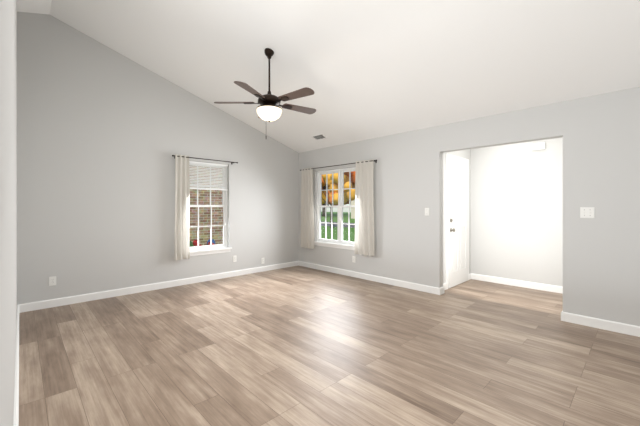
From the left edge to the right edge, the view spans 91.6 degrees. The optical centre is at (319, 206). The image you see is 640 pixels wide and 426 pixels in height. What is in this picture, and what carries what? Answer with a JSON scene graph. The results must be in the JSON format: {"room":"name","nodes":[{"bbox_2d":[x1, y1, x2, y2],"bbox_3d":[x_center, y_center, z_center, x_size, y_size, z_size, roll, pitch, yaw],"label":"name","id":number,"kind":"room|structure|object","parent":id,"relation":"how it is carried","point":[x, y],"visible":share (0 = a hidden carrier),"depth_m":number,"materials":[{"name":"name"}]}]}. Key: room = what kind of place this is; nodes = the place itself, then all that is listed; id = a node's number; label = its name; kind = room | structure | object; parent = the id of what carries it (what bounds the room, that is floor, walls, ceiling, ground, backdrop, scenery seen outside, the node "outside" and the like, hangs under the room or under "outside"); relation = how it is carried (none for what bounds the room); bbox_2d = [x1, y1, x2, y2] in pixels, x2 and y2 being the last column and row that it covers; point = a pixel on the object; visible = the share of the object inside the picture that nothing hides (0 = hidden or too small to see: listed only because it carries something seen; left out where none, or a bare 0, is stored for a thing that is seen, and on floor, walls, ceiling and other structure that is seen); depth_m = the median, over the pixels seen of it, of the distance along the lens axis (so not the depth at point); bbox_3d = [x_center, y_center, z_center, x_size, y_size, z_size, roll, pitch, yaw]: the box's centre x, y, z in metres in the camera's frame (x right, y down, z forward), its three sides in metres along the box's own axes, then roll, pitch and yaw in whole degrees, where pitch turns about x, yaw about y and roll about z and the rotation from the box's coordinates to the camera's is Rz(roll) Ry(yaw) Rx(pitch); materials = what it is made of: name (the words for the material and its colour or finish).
{"room":"empty living room","nodes":[
{"label":"empty living room","id":0,"kind":"room"},
{"bbox_2d":[0,0,16,425],"bbox_3d":[-1.426,-0.630,1.334,0.150,3.800,6.500,0,0,-44],"label":"wall","id":1,"kind":"structure","parent":0,"point":[8,164],"depth_m":0.95,"materials":[{"name":"grey paint"}]},
{"bbox_2d":[13,304,20,425],"bbox_3d":[-1.365,1.220,1.393,0.020,0.100,6.500,0,0,-44],"label":"baseboard","id":2,"kind":"structure","parent":1,"relation":"attached to","point":[16,390],"depth_m":2.15,"materials":[{"name":"white wood"}]},
{"bbox_2d":[17,12,298,304],"bbox_3d":[-2.110,-0.610,5.294,4.665,3.760,0.150,0,0,-44],"label":"wall","id":3,"kind":"structure","parent":0,"point":[105,133],"depth_m":4.42,"materials":[{"name":"grey paint"}]},
{"bbox_2d":[49,276,55,285],"bbox_3d":[-3.391,0.940,3.948,0.070,0.115,0.008,0,0,-44],"label":"electrical outlet","id":4,"kind":"object","parent":3,"relation":"attached to","point":[52,281],"visible":1,"depth_m":3.94,"materials":[{"name":"white plastic"}]},
{"bbox_2d":[21,261,296,312],"bbox_3d":[-2.031,1.220,5.256,4.365,0.100,0.014,0,0,-44],"label":"baseboard","id":5,"kind":"structure","parent":3,"relation":"attached to","point":[38,305],"depth_m":4.61,"materials":[{"name":"white wood"}]},
{"bbox_2d":[172,154,237,259],"bbox_3d":[-1.927,0.005,5.289,1.142,1.670,0.110,0,0,-44],"label":"window curtains","id":6,"kind":"object","parent":3,"relation":"attached to","point":[182,211],"visible":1,"depth_m":5.00,"materials":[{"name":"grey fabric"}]},
{"bbox_2d":[190,164,226,250],"bbox_3d":[-2.017,-0.015,5.432,0.820,1.510,0.080,0,0,-44],"label":"window","id":7,"kind":"structure","parent":3,"relation":"in","point":[224,222],"depth_m":5.51,"materials":[{"name":"white plastic"}]},
{"bbox_2d":[189,161,227,190],"bbox_3d":[-1.968,-0.532,5.381,0.796,0.468,0.042,0,0,-44],"label":"window blind","id":8,"kind":"object","parent":7,"relation":"attached to","point":[205,181],"visible":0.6,"depth_m":5.40,"materials":[{"name":"white plastic"}]},
{"bbox_2d":[190,247,231,255],"bbox_3d":[-1.953,0.775,5.366,0.900,0.079,0.105,0,0,-44],"label":"sill","id":9,"kind":"structure","parent":3,"relation":"attached to","point":[209,251],"depth_m":5.39,"materials":[{"name":"white wood"}]},
{"bbox_2d":[17,0,639,152],"bbox_3d":[0.199,-1.905,2.901,4.665,1.450,6.800,0,0,-44],"label":"ceiling","id":10,"kind":"structure","parent":0,"point":[365,69],"depth_m":3.47,"materials":[{"name":"white paint"}]},
{"bbox_2d":[214,48,315,137],"bbox_3d":[-0.567,-1.332,3.718,1.250,1.087,1.250,0,0,-44],"label":"ceiling fan","id":11,"kind":"object","parent":10,"relation":"hanging from","point":[269,109],"visible":1,"depth_m":3.62,"materials":[{"name":"brown wood"}]},
{"bbox_2d":[312,134,327,139],"bbox_3d":[-0.003,-1.291,5.749,0.135,0.050,0.300,0,0,-44],"label":"ceiling vent","id":12,"kind":"object","parent":10,"relation":"in","point":[320,136],"visible":1,"depth_m":5.73,"materials":[{"name":"white metal"}]},
{"bbox_2d":[19,265,639,425],"bbox_3d":[0.703,1.330,3.387,6.065,0.120,6.800,0,0,-44],"label":"floor","id":13,"kind":"structure","parent":0,"point":[298,345],"depth_m":2.61,"materials":[{"name":"brown wood"}]},
{"bbox_2d":[443,149,470,283],"bbox_3d":[2.167,0.015,5.106,1.230,2.510,0.120,0,0,-44],"label":"wall","id":14,"kind":"structure","parent":0,"point":[466,154],"depth_m":4.80,"materials":[{"name":"grey paint"}]},
{"bbox_2d":[446,153,468,288],"bbox_3d":[2.262,0.223,5.101,0.880,2.094,0.018,0,0,-44],"label":"door frame","id":15,"kind":"structure","parent":14,"relation":"attached to","point":[456,158],"depth_m":4.81,"materials":[{"name":"white wood"}]},
{"bbox_2d":[448,158,467,287],"bbox_3d":[2.294,0.251,5.077,0.772,2.022,0.090,0,0,-44],"label":"door","id":16,"kind":"structure","parent":14,"relation":"in","point":[457,222],"depth_m":5.06,"materials":[{"name":"white paint"}]},
{"bbox_2d":[299,87,639,325],"bbox_3d":[1.887,0.015,4.425,0.120,2.510,6.650,0,0,-44],"label":"wall","id":17,"kind":"structure","parent":0,"point":[600,134],"depth_m":3.51,"materials":[{"name":"grey paint"}]},
{"bbox_2d":[314,241,353,249],"bbox_3d":[0.342,0.746,5.943,0.075,0.079,1.320,0,0,-44],"label":"sill","id":18,"kind":"structure","parent":17,"relation":"attached to","point":[336,245],"depth_m":5.99,"materials":[{"name":"white wood"}]},
{"bbox_2d":[317,167,355,244],"bbox_3d":[0.398,-0.010,5.997,0.080,1.440,1.240,0,0,-44],"label":"window","id":19,"kind":"structure","parent":17,"relation":"in","point":[340,206],"depth_m":6.02,"materials":[{"name":"white plastic"}]},
{"bbox_2d":[300,159,376,255],"bbox_3d":[0.287,0.022,5.918,0.110,1.655,1.972,0,0,-44],"label":"window curtains","id":20,"kind":"object","parent":17,"relation":"attached to","point":[364,223],"visible":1,"depth_m":5.48,"materials":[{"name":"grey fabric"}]},
{"bbox_2d":[297,261,440,294],"bbox_3d":[0.642,1.220,5.618,0.014,0.100,3.144,0,0,-44],"label":"baseboard","id":21,"kind":"structure","parent":17,"relation":"attached to","point":[429,289],"depth_m":5.27,"materials":[{"name":"white wood"}]},
{"bbox_2d":[425,208,428,215],"bbox_3d":[1.591,0.070,4.633,0.016,0.115,0.070,0,0,-44],"label":"light switch","id":22,"kind":"object","parent":17,"relation":"attached to","point":[426,211],"visible":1,"depth_m":4.63,"materials":[{"name":"white plastic"}]},
{"bbox_2d":[580,207,594,217],"bbox_3d":[2.854,0.060,3.323,0.016,0.115,0.116,0,0,-44],"label":"light switch","id":23,"kind":"object","parent":17,"relation":"attached to","point":[587,212],"visible":1,"depth_m":3.32,"materials":[{"name":"white plastic"}]},
{"bbox_2d":[561,311,639,336],"bbox_3d":[3.364,1.220,2.796,0.014,0.100,1.914,0,0,-44],"label":"baseboard","id":24,"kind":"structure","parent":17,"relation":"attached to","point":[628,329],"depth_m":3.24,"materials":[{"name":"white wood"}]},
{"bbox_2d":[471,137,562,286],"bbox_3d":[3.254,0.015,4.980,0.120,2.510,1.810,0,0,-44],"label":"wall","id":25,"kind":"structure","parent":0,"point":[515,211],"depth_m":4.98,"materials":[{"name":"grey paint"}]},
{"bbox_2d":[469,273,562,293],"bbox_3d":[3.199,1.220,4.927,0.035,0.100,1.570,0,0,-44],"label":"baseboard","id":26,"kind":"structure","parent":25,"relation":"attached to","point":[545,287],"depth_m":4.96,"materials":[{"name":"white wood"}]},
{"bbox_2d":[531,142,544,149],"bbox_3d":[3.345,-0.930,4.769,0.043,0.100,0.170,0,0,-44],"label":"door chime","id":27,"kind":"object","parent":25,"relation":"attached to","point":[537,146],"visible":1,"depth_m":4.76,"materials":[{"name":"white plastic"}]},
{"label":"outside","id":28,"kind":"structure","parent":0,"visible":0},
{"bbox_2d":[321,212,354,241],"bbox_3d":[-0.084,1.680,27.986,110.000,0.020,110.000,0,0,-44],"label":"lawn","id":29,"kind":"structure","parent":28,"point":[345,229],"depth_m":23.08,"materials":[{"name":"green plant"}]},
{"bbox_2d":[190,239,214,246],"bbox_3d":[-2.230,1.134,5.726,0.920,1.071,0.338,0,0,-44],"label":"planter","id":30,"kind":"object","parent":29,"relation":"on","point":[195,242],"depth_m":5.72,"materials":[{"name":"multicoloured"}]},
{"bbox_2d":[189,166,222,245],"bbox_3d":[-7.358,-2.330,8.881,11.600,8.000,6.000,0,0,-44],"label":"neighbor house","id":31,"kind":"structure","parent":29,"relation":"on","point":[205,218],"depth_m":9.02,"materials":[{"name":"brick"}]},
{"bbox_2d":[322,172,348,216],"bbox_3d":[0.888,-5.379,54.602,10.090,14.088,11.621,0,0,-44],"label":"tree","id":32,"kind":"object","parent":29,"relation":"on","point":[324,197],"depth_m":54.12,"materials":[{"name":"brown plant"}]},
{"bbox_2d":[321,221,354,227],"bbox_3d":[1.895,1.663,29.895,5.500,0.015,110.000,0,0,-44],"label":"street","id":33,"kind":"structure","parent":29,"relation":"on","point":[344,225],"depth_m":27.81,"materials":[{"name":"grey asphalt"}]},
{"bbox_2d":[322,173,354,227],"bbox_3d":[1.649,-0.826,24.985,3.367,4.982,3.106,0,0,-44],"label":"tree","id":34,"kind":"object","parent":29,"relation":"on","point":[335,193],"depth_m":23.94,"materials":[{"name":"brown plant"}]},
{"bbox_2d":[344,171,354,204],"bbox_3d":[4.771,-5.253,60.072,10.392,13.837,10.696,0,0,-44],"label":"tree","id":35,"kind":"object","parent":29,"relation":"on","point":[352,183],"depth_m":57.60,"materials":[{"name":"brown plant"}]},
{"bbox_2d":[351,199,354,218],"bbox_3d":[11.508,-1.330,43.337,9.000,6.000,13.000,0,0,-44],"label":"house","id":36,"kind":"structure","parent":29,"relation":"on","point":[352,211],"depth_m":44.53,"materials":[{"name":"beige"}]}
]}

